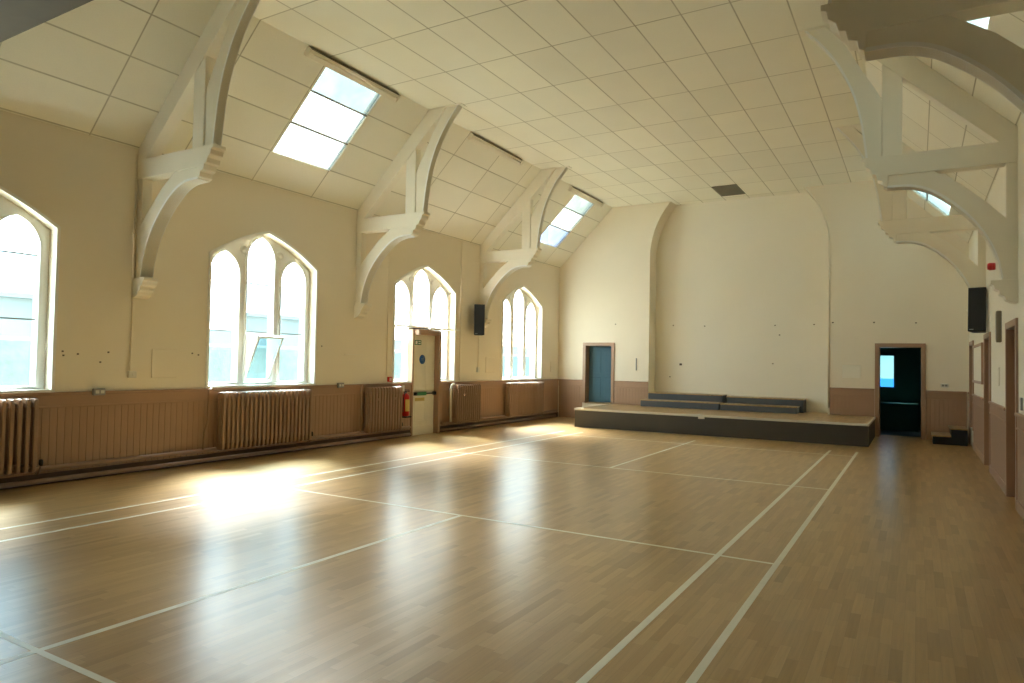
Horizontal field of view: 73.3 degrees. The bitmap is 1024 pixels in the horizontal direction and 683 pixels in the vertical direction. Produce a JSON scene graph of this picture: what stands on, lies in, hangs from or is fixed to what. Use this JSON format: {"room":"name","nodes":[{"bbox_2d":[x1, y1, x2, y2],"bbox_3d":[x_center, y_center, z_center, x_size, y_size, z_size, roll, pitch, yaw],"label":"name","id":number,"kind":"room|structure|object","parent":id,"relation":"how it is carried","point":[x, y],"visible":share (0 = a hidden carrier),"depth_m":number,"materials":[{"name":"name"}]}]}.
{"room":"community hall","nodes":[
{"label":"community hall","id":0,"kind":"room"},
{"bbox_2d":[0,110,559,391],"bbox_3d":[-3.672,-0.278,12.063,0.352,4.700,20.550,0,-2,30],"label":"wall","id":1,"kind":"structure","parent":0,"point":[85,184],"depth_m":9.96,"materials":[{"name":"beige paint"}]},
{"bbox_2d":[0,398,42,475],"bbox_3d":[-6.038,1.096,7.417,0.224,0.911,1.805,0,-2,30],"label":"radiator","id":2,"kind":"object","parent":1,"relation":"attached to","point":[18,417],"visible":1,"depth_m":7.91,"materials":[{"name":"brown metal"}]},
{"bbox_2d":[0,186,60,393],"bbox_3d":[-6.242,-0.682,7.596,0.290,2.545,2.170,0,-2,30],"label":"window","id":3,"kind":"structure","parent":1,"relation":"in","point":[23,276],"depth_m":8.39,"materials":[{"name":"white paint"}]},
{"bbox_2d":[92,388,105,395],"bbox_3d":[-5.300,0.646,8.833,0.056,0.090,0.150,0,-2,30],"label":"wall socket","id":4,"kind":"object","parent":1,"relation":"attached to","point":[95,391],"visible":1,"depth_m":8.81,"materials":[{"name":"white plastic"}]},
{"bbox_2d":[127,371,136,377],"bbox_3d":[-5.105,0.442,9.249,0.052,0.090,0.110,0,-2,30],"label":"switch box","id":5,"kind":"object","parent":1,"relation":"attached to","point":[130,374],"visible":1,"depth_m":9.22,"materials":[{"name":"white plastic"}]},
{"bbox_2d":[129,154,137,370],"bbox_3d":[-5.101,-1.073,9.286,0.022,2.930,0.022,0,-2,30],"label":"conduit","id":6,"kind":"object","parent":1,"relation":"attached to","point":[137,154],"visible":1,"depth_m":9.28,"materials":[{"name":"beige paint"}]},
{"bbox_2d":[151,349,177,377],"bbox_3d":[-4.881,0.308,9.668,0.014,0.400,0.380,0,-2,30],"label":"hatch","id":7,"kind":"object","parent":1,"relation":"attached to","point":[164,361],"visible":1,"depth_m":9.66,"materials":[{"name":"beige paint"}]},
{"bbox_2d":[133,0,259,298],"bbox_3d":[-4.028,-2.423,8.825,2.340,3.677,0.210,0,-2,30],"label":"roof truss","id":8,"kind":"object","parent":1,"relation":"attached to","point":[203,80],"visible":1,"depth_m":8.82,"materials":[{"name":"white paint"}]},
{"bbox_2d":[0,433,410,488],"bbox_3d":[-5.395,1.690,8.684,0.063,0.060,12.920,0,-2,30],"label":"pipe","id":9,"kind":"object","parent":1,"relation":"attached to","point":[147,467],"visible":1,"depth_m":9.73,"materials":[{"name":"beige paint"}]},
{"bbox_2d":[2,426,410,475],"bbox_3d":[-5.392,1.545,8.688,0.063,0.060,12.920,0,-2,30],"label":"pipe","id":10,"kind":"object","parent":1,"relation":"attached to","point":[159,455],"visible":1,"depth_m":9.36,"materials":[{"name":"brown metal"}]},
{"bbox_2d":[202,387,212,449],"bbox_3d":[-4.478,1.129,10.113,0.032,0.904,0.143,0,-2,30],"label":"riser pipe","id":11,"kind":"object","parent":10,"relation":"attached to","point":[211,388],"visible":1,"depth_m":10.10,"materials":[{"name":"brown metal"}]},
{"bbox_2d":[359,385,365,431],"bbox_3d":[-2.812,1.252,12.945,0.032,0.885,0.118,0,-2,30],"label":"riser pipe","id":12,"kind":"object","parent":10,"relation":"attached to","point":[362,385],"visible":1,"depth_m":12.90,"materials":[{"name":"brown metal"}]},
{"bbox_2d":[204,231,318,387],"bbox_3d":[-4.031,-0.533,11.211,0.436,2.545,2.170,0,-2,30],"label":"window","id":13,"kind":"structure","parent":1,"relation":"in","point":[272,309],"depth_m":11.39,"materials":[{"name":"white paint"}]},
{"bbox_2d":[216,389,312,449],"bbox_3d":[-3.900,1.244,11.052,0.224,0.911,1.846,0,-2,30],"label":"radiator","id":14,"kind":"object","parent":1,"relation":"attached to","point":[244,418],"visible":1,"depth_m":10.85,"materials":[{"name":"brown metal"}]},
{"bbox_2d":[0,379,558,489],"bbox_3d":[-3.694,1.306,11.663,0.040,1.107,19.949,0,-2,30],"label":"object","id":15,"kind":"structure","parent":1,"relation":"attached to","point":[80,426],"depth_m":9.64,"materials":[{"name":"brown wood"}]},
{"bbox_2d":[337,383,343,387],"bbox_3d":[-3.121,0.797,12.537,0.056,0.090,0.150,0,-2,30],"label":"wall socket","id":16,"kind":"object","parent":1,"relation":"attached to","point":[339,385],"visible":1,"depth_m":12.50,"materials":[{"name":"white plastic"}]},
{"bbox_2d":[364,386,402,432],"bbox_3d":[-2.489,1.342,13.451,0.224,0.911,1.055,0,-2,30],"label":"radiator","id":17,"kind":"object","parent":1,"relation":"attached to","point":[382,405],"visible":1,"depth_m":13.29,"materials":[{"name":"brown metal"}]},
{"bbox_2d":[386,252,389,375],"bbox_3d":[-2.472,-0.866,13.755,0.022,3.100,0.022,0,-2,30],"label":"conduit","id":18,"kind":"object","parent":1,"relation":"attached to","point":[389,252],"visible":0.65,"depth_m":13.74,"materials":[{"name":"beige paint"}]},
{"bbox_2d":[402,389,411,417],"bbox_3d":[-2.177,1.264,14.040,0.185,0.570,0.202,0,-2,30],"label":"fire extinguisher","id":19,"kind":"object","parent":1,"relation":"attached to","point":[406,399],"visible":0.84,"depth_m":13.98,"materials":[{"name":"red metal"}]},
{"bbox_2d":[354,103,466,318],"bbox_3d":[-1.879,-2.274,12.478,2.340,3.677,0.210,0,-2,30],"label":"roof truss","id":20,"kind":"object","parent":1,"relation":"attached to","point":[436,123],"visible":1,"depth_m":12.46,"materials":[{"name":"white paint"}]},
{"bbox_2d":[407,328,441,435],"bbox_3d":[-1.908,0.843,14.758,0.380,2.285,0.860,0,-2,30],"label":"door","id":21,"kind":"structure","parent":1,"relation":"in","point":[425,378],"depth_m":14.76,"materials":[{"name":"beige paint"}]},
{"bbox_2d":[415,340,420,344],"bbox_3d":[-1.984,0.022,14.535,0.006,0.100,0.220,0,-2,30],"label":"exit sign","id":22,"kind":"object","parent":21,"relation":"attached to","point":[417,342],"visible":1,"depth_m":14.53,"materials":[{"name":"white paint"}]},
{"bbox_2d":[419,355,424,363],"bbox_3d":[-1.910,0.383,14.663,0.005,0.200,0.200,0,-2,30],"label":"door sign","id":23,"kind":"object","parent":21,"relation":"attached to","point":[422,357],"visible":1,"depth_m":14.67,"materials":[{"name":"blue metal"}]},
{"bbox_2d":[391,265,458,382],"bbox_3d":[-1.917,-0.383,14.919,0.320,2.545,2.270,0,-2,30],"label":"window","id":24,"kind":"structure","parent":1,"relation":"in","point":[431,284],"depth_m":15.09,"materials":[{"name":"white paint"}]},
{"bbox_2d":[459,241,462,380],"bbox_3d":[-1.186,-0.706,15.941,0.022,3.240,0.022,0,-2,30],"label":"conduit","id":25,"kind":"object","parent":1,"relation":"attached to","point":[462,241],"visible":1,"depth_m":15.93,"materials":[{"name":"beige paint"}]},
{"bbox_2d":[452,384,480,422],"bbox_3d":[-1.027,1.443,15.936,0.224,0.911,1.064,0,-2,30],"label":"radiator","id":26,"kind":"object","parent":1,"relation":"attached to","point":[466,397],"visible":1,"depth_m":15.74,"materials":[{"name":"brown metal"}]},
{"bbox_2d":[449,383,454,421],"bbox_3d":[-1.342,1.360,15.405,0.048,0.872,0.150,0,-2,30],"label":"riser pipe","id":27,"kind":"object","parent":26,"relation":"attached to","point":[451,386],"visible":1,"depth_m":15.35,"materials":[{"name":"beige metal"}]},
{"bbox_2d":[474,304,484,334],"bbox_3d":[-0.788,-0.509,16.289,0.248,0.720,0.316,1,-2,-10],"label":"wall speaker","id":28,"kind":"object","parent":1,"relation":"attached to","point":[479,309],"visible":1,"depth_m":16.14,"materials":[{"name":"black plastic"}]},
{"bbox_2d":[440,415,555,430],"bbox_3d":[-0.150,2.054,17.599,0.063,0.060,5.580,0,-2,30],"label":"pipe","id":29,"kind":"object","parent":1,"relation":"attached to","point":[548,416],"visible":1,"depth_m":17.04,"materials":[{"name":"beige paint"}]},
{"bbox_2d":[440,410,555,424],"bbox_3d":[-0.148,1.909,17.604,0.063,0.060,5.580,0,-2,30],"label":"pipe","id":30,"kind":"object","parent":1,"relation":"attached to","point":[547,411],"visible":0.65,"depth_m":16.98,"materials":[{"name":"beige paint"}]},
{"bbox_2d":[501,285,542,379],"bbox_3d":[0.183,-0.236,18.518,0.290,2.545,2.170,0,-2,30],"label":"window","id":31,"kind":"structure","parent":1,"relation":"in","point":[525,301],"depth_m":18.75,"materials":[{"name":"white paint"}]},
{"bbox_2d":[505,382,543,416],"bbox_3d":[0.366,1.540,18.305,0.224,0.911,1.945,0,-2,30],"label":"radiator","id":32,"kind":"object","parent":1,"relation":"attached to","point":[521,398],"visible":1,"depth_m":18.05,"materials":[{"name":"brown metal"}]},
{"bbox_2d":[479,166,570,328],"bbox_3d":[0.274,-2.124,16.139,2.340,3.677,0.210,0,-2,30],"label":"roof truss","id":33,"kind":"object","parent":1,"relation":"attached to","point":[532,222],"visible":0.94,"depth_m":16.09,"materials":[{"name":"white paint"}]},
{"bbox_2d":[550,361,553,371],"bbox_3d":[1.155,0.727,19.927,0.015,0.300,0.200,0,-2,30],"label":"access panel","id":34,"kind":"object","parent":1,"relation":"attached to","point":[551,362],"visible":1,"depth_m":19.92,"materials":[{"name":"beige paint"}]},
{"bbox_2d":[0,0,612,267],"bbox_3d":[-2.928,-3.244,11.717,2.110,2.110,20.500,0,-2,30],"label":"ceiling","id":35,"kind":"structure","parent":0,"point":[104,69],"depth_m":9.77,"materials":[{"name":"tile"}]},
{"bbox_2d":[273,67,379,169],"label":"window","id":36,"kind":"structure","parent":35,"relation":"attached to","point":[336,105],"depth_m":11.02,"materials":[{"name":"glass"}]},
{"bbox_2d":[540,195,592,246],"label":"window","id":37,"kind":"structure","parent":35,"relation":"attached to","point":[577,206],"depth_m":18.53,"materials":[{"name":"glass"}]},
{"bbox_2d":[0,417,1023,682],"bbox_3d":[1.255,2.003,10.146,10.910,0.201,23.000,0,-2,30],"label":"floor","id":38,"kind":"structure","parent":0,"point":[546,550],"depth_m":5.33,"materials":[{"name":"brown wood"}]},
{"bbox_2d":[574,404,875,446],"bbox_3d":[5.152,1.945,16.830,6.530,0.463,3.120,0,-2,30],"label":"stage","id":39,"kind":"object","parent":38,"relation":"on","point":[806,427],"visible":0.94,"depth_m":15.44,"materials":[{"name":"paint"}]},
{"bbox_2d":[640,399,722,409],"bbox_3d":[4.441,1.648,18.096,2.080,0.180,0.460,0,-2,30],"label":"stage riser","id":40,"kind":"object","parent":39,"relation":"on","point":[644,402],"visible":0.92,"depth_m":17.89,"materials":[{"name":"grey wood"}]},
{"bbox_2d":[648,392,726,402],"bbox_3d":[4.718,1.577,18.562,1.995,0.360,0.580,0,-2,30],"label":"stage riser","id":41,"kind":"object","parent":39,"relation":"on","point":[651,395],"visible":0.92,"depth_m":18.29,"materials":[{"name":"grey wood"}]},
{"bbox_2d":[720,403,799,413],"bbox_3d":[6.143,1.656,17.094,1.810,0.165,0.460,0,-2,30],"label":"stage riser","id":42,"kind":"object","parent":39,"relation":"on","point":[724,406],"visible":1,"depth_m":16.90,"materials":[{"name":"grey wood"}]},
{"bbox_2d":[726,396,806,412],"bbox_3d":[6.470,1.590,17.532,1.850,0.335,0.580,0,-2,30],"label":"stage riser","id":43,"kind":"object","parent":39,"relation":"on","point":[801,402],"visible":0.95,"depth_m":17.24,"materials":[{"name":"grey wood"}]},
{"bbox_2d":[880,402,917,431],"bbox_3d":[10.028,1.947,17.920,0.950,0.700,0.480,0,-2,30],"label":"base cabinet","id":44,"kind":"object","parent":38,"relation":"on","point":[898,416],"visible":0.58,"depth_m":17.69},
{"bbox_2d":[931,425,967,445],"bbox_3d":[9.435,2.019,14.870,0.640,0.350,0.950,0,-2,30],"label":"steps","id":45,"kind":"structure","parent":38,"relation":"on","point":[957,435],"depth_m":14.46,"materials":[{"name":"black wood"}]},
{"bbox_2d":[253,0,872,206],"bbox_3d":[0.885,-4.230,9.515,6.812,0.150,20.500,0,-2,30],"label":"ceiling","id":46,"kind":"structure","parent":0,"point":[644,101],"depth_m":10.79,"materials":[{"name":"tile"}]},
{"bbox_2d":[304,46,400,101],"bbox_3d":[-2.414,-4.104,10.649,0.156,0.146,1.984,0,-2,30],"label":"strip light","id":47,"kind":"object","parent":46,"relation":"attached to","point":[317,56],"visible":1,"depth_m":10.51,"materials":[{"name":"paint"}]},
{"bbox_2d":[467,132,523,165],"bbox_3d":[-0.311,-3.958,14.224,0.156,0.146,1.984,0,-2,30],"label":"strip light","id":48,"kind":"object","parent":46,"relation":"attached to","point":[472,137],"visible":1,"depth_m":14.10,"materials":[{"name":"paint"}]},
{"bbox_2d":[568,186,603,206],"bbox_3d":[1.969,-3.800,18.100,0.156,0.146,1.984,0,-2,30],"label":"strip light","id":49,"kind":"object","parent":46,"relation":"attached to","point":[571,189],"visible":1,"depth_m":17.97,"materials":[{"name":"paint"}]},
{"bbox_2d":[712,184,744,195],"bbox_3d":[5.487,-3.824,17.425,0.600,0.020,1.020,0,-2,30],"label":"ceiling vent","id":50,"kind":"object","parent":46,"relation":"in","point":[734,189],"visible":1,"depth_m":17.41,"materials":[{"name":"metal"}]},
{"bbox_2d":[585,402,610,403],"bbox_3d":[2.759,1.886,20.602,2.200,0.201,2.070,0,-2,30],"label":"floor","id":51,"kind":"structure","parent":0,"point":[585,402],"depth_m":19.77,"materials":[{"name":"brown wood"}]},
{"bbox_2d":[655,192,827,412],"bbox_3d":[6.050,-1.263,18.364,5.100,7.400,0.212,0,-2,30],"label":"wall","id":52,"kind":"structure","parent":0,"point":[742,284],"depth_m":18.18,"materials":[{"name":"paint"}]},
{"bbox_2d":[558,180,968,435],"bbox_3d":[5.890,-1.277,18.023,10.910,7.400,0.562,0,-2,30],"label":"wall","id":53,"kind":"structure","parent":0,"point":[882,290],"depth_m":16.51,"materials":[{"name":"beige paint"}]},
{"bbox_2d":[582,343,614,403],"bbox_3d":[2.597,0.901,19.861,0.970,1.720,0.580,0,-2,30],"label":"door","id":54,"kind":"structure","parent":53,"relation":"in","point":[598,360],"depth_m":19.94,"materials":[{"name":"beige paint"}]},
{"bbox_2d":[558,379,647,417],"bbox_3d":[2.546,1.656,19.535,2.724,1.107,0.040,0,-2,30],"label":"trim","id":55,"kind":"structure","parent":53,"relation":"attached to","point":[570,390],"depth_m":19.88,"materials":[{"name":"beige paint"}]},
{"bbox_2d":[803,187,829,407],"bbox_3d":[7.044,-1.428,17.034,1.511,6.045,0.044,0,-2,30],"label":"trim","id":56,"kind":"structure","parent":53,"relation":"attached to","point":[805,188],"depth_m":16.64,"materials":[{"name":"painted plaster"}]},
{"bbox_2d":[830,387,966,439],"bbox_3d":[8.821,1.658,15.844,2.755,1.107,0.040,0,-2,30],"label":"trim","id":57,"kind":"structure","parent":53,"relation":"attached to","point":[943,408],"depth_m":15.50,"materials":[{"name":"beige paint"}]},
{"bbox_2d":[875,343,925,439],"bbox_3d":[9.053,1.137,16.054,1.020,2.170,0.580,0,-2,30],"label":"door frame","id":58,"kind":"structure","parent":53,"relation":"in","point":[878,346],"depth_m":15.84,"materials":[{"name":"brown wood"}]},
{"bbox_2d":[941,383,948,387],"bbox_3d":[9.662,0.983,15.374,0.150,0.090,0.044,0,-2,30],"label":"wall socket","id":59,"kind":"object","parent":53,"relation":"attached to","point":[944,385],"visible":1,"depth_m":15.36,"materials":[{"name":"white plastic"}]},
{"bbox_2d":[880,348,920,429],"bbox_3d":[10.439,1.008,18.076,2.800,2.600,0.100,0,-2,30],"label":"wall","id":60,"kind":"structure","parent":0,"point":[907,389],"depth_m":18.08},
{"bbox_2d":[880,354,894,387],"bbox_3d":[9.849,0.791,18.374,0.680,0.890,0.120,0,-2,30],"label":"window","id":61,"kind":"structure","parent":60,"relation":"in","point":[887,362],"depth_m":18.32,"materials":[{"name":"blue glass"}]},
{"bbox_2d":[864,10,1023,243],"bbox_3d":[4.663,-3.242,7.252,2.110,2.110,20.500,0,-2,30],"label":"ceiling","id":62,"kind":"structure","parent":0,"point":[926,126],"depth_m":9.78,"materials":[{"name":"tile"}]},
{"bbox_2d":[917,191,950,215],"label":"window","id":63,"kind":"structure","parent":62,"relation":"attached to","point":[940,204],"depth_m":14.37,"materials":[{"name":"glass"}]},
{"bbox_2d":[966,17,989,28],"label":"window","id":64,"kind":"structure","parent":62,"relation":"attached to","point":[983,22],"depth_m":6.58,"materials":[{"name":"glass"}]},
{"bbox_2d":[969,114,1023,446],"bbox_3d":[5.322,-0.276,6.773,0.320,4.700,20.550,0,-2,30],"label":"wall","id":65,"kind":"structure","parent":0,"point":[996,198],"depth_m":9.37,"materials":[{"name":"paint"}]},
{"bbox_2d":[0,0,92,41],"bbox_3d":[-2.111,-3.599,4.373,9.820,1.530,0.950,0,-2,30],"label":"roof truss","id":66,"kind":"object","parent":65,"relation":"attached to","point":[17,17],"depth_m":5.91,"materials":[{"name":"grey painted metal"}]},
{"bbox_2d":[799,24,1018,303],"bbox_3d":[4.818,-2.272,8.538,2.340,3.677,0.210,0,-2,30],"label":"roof truss","id":67,"kind":"object","parent":65,"relation":"attached to","point":[880,121],"visible":0.98,"depth_m":8.29,"materials":[{"name":"white paint"}]},
{"bbox_2d":[833,124,985,311],"bbox_3d":[6.971,-2.123,12.199,2.340,3.677,0.210,0,-2,30],"label":"roof truss","id":68,"kind":"object","parent":65,"relation":"attached to","point":[894,222],"visible":0.65,"depth_m":11.98,"materials":[{"name":"white paint"}]},
{"bbox_2d":[821,0,1023,114],"bbox_3d":[2.669,-2.421,4.886,2.340,3.677,0.210,0,-2,30],"label":"roof truss","id":69,"kind":"object","parent":65,"relation":"attached to","point":[939,30],"visible":1,"depth_m":4.66,"materials":[{"name":"white paint"}]},
{"bbox_2d":[969,340,973,430],"bbox_3d":[9.656,0.908,14.304,0.205,1.825,1.100,0,-2,30],"label":"door frame","id":70,"kind":"structure","parent":65,"relation":"in","point":[971,384],"depth_m":14.73,"materials":[{"name":"brown wood"}]},
{"bbox_2d":[968,287,986,332],"bbox_3d":[7.642,-0.509,11.271,0.248,0.720,0.316,-1,-6,44],"label":"wall speaker","id":71,"kind":"object","parent":65,"relation":"attached to","point":[977,297],"visible":1,"depth_m":11.16,"materials":[{"name":"black plastic"}]},
{"bbox_2d":[972,342,983,383],"bbox_3d":[8.589,0.412,12.688,0.044,0.720,2.140,0,-2,30],"label":"notice board","id":72,"kind":"object","parent":65,"relation":"attached to","point":[977,350],"visible":0.88,"depth_m":12.49,"materials":[{"name":"paint"}]},
{"bbox_2d":[983,332,990,471],"bbox_3d":[7.758,0.956,11.077,0.205,2.185,1.080,0,-2,30],"label":"door","id":73,"kind":"structure","parent":65,"relation":"in","point":[986,342],"depth_m":11.49,"materials":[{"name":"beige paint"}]},
{"bbox_2d":[987,263,995,269],"bbox_3d":[7.056,-1.104,10.134,0.100,0.112,0.112,0,-2,30],"label":"fire alarm","id":74,"kind":"object","parent":65,"relation":"attached to","point":[990,266],"visible":1,"depth_m":10.09,"materials":[{"name":"red plastic"}]},
{"bbox_2d":[967,392,1023,520],"bbox_3d":[4.986,1.308,6.557,0.040,1.107,19.949,0,-2,30],"label":"trim","id":75,"kind":"structure","parent":65,"relation":"attached to","point":[997,412],"depth_m":9.59,"materials":[{"name":"beige paint"}]},
{"bbox_2d":[995,311,1001,341],"bbox_3d":[6.638,-0.203,9.391,0.065,0.430,0.100,0,-2,30],"label":"duct","id":76,"kind":"object","parent":65,"relation":"attached to","point":[998,316],"visible":1,"depth_m":9.35,"materials":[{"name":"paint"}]},
{"bbox_2d":[997,367,999,385],"bbox_3d":[6.821,0.488,9.650,0.012,0.260,0.200,0,-2,30],"label":"access panel","id":77,"kind":"object","parent":65,"relation":"attached to","point":[998,368],"visible":1,"depth_m":9.59,"materials":[{"name":"beige"}]},
{"bbox_2d":[1005,318,1018,508],"bbox_3d":[6.080,0.840,8.226,0.205,2.185,1.100,0,-2,30],"label":"door","id":78,"kind":"structure","parent":65,"relation":"in","point":[1011,336],"depth_m":8.64,"materials":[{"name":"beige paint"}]},
{"bbox_2d":[1019,397,1022,410],"bbox_3d":[5.558,0.681,7.518,0.026,0.140,0.090,0,-2,30],"label":"light switch","id":79,"kind":"object","parent":65,"relation":"attached to","point":[1021,398],"visible":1,"depth_m":7.48,"materials":[{"name":"white plastic"}]},
{"label":"outside","id":80,"kind":"structure","parent":0,"visible":0},
{"bbox_3d":[-23.885,2.392,28.865,51.490,0.150,90.000,0,-2,30],"label":"ground","id":81,"kind":"structure","parent":80,"visible":0},
{"bbox_2d":[0,336,529,385],"bbox_3d":[-6.502,1.257,19.847,1.000,2.200,44.000,0,-2,30],"label":"hedge","id":82,"kind":"object","parent":81,"relation":"on","point":[15,352],"visible":0.02,"depth_m":17.42,"materials":[{"name":"green plant"}]},
{"bbox_2d":[0,302,529,355],"bbox_3d":[-11.993,0.421,21.951,3.400,3.800,48.400,0,-2,30],"label":"outbuilding","id":83,"kind":"structure","parent":81,"relation":"on","point":[221,314],"depth_m":23.09,"materials":[{"name":"white"}]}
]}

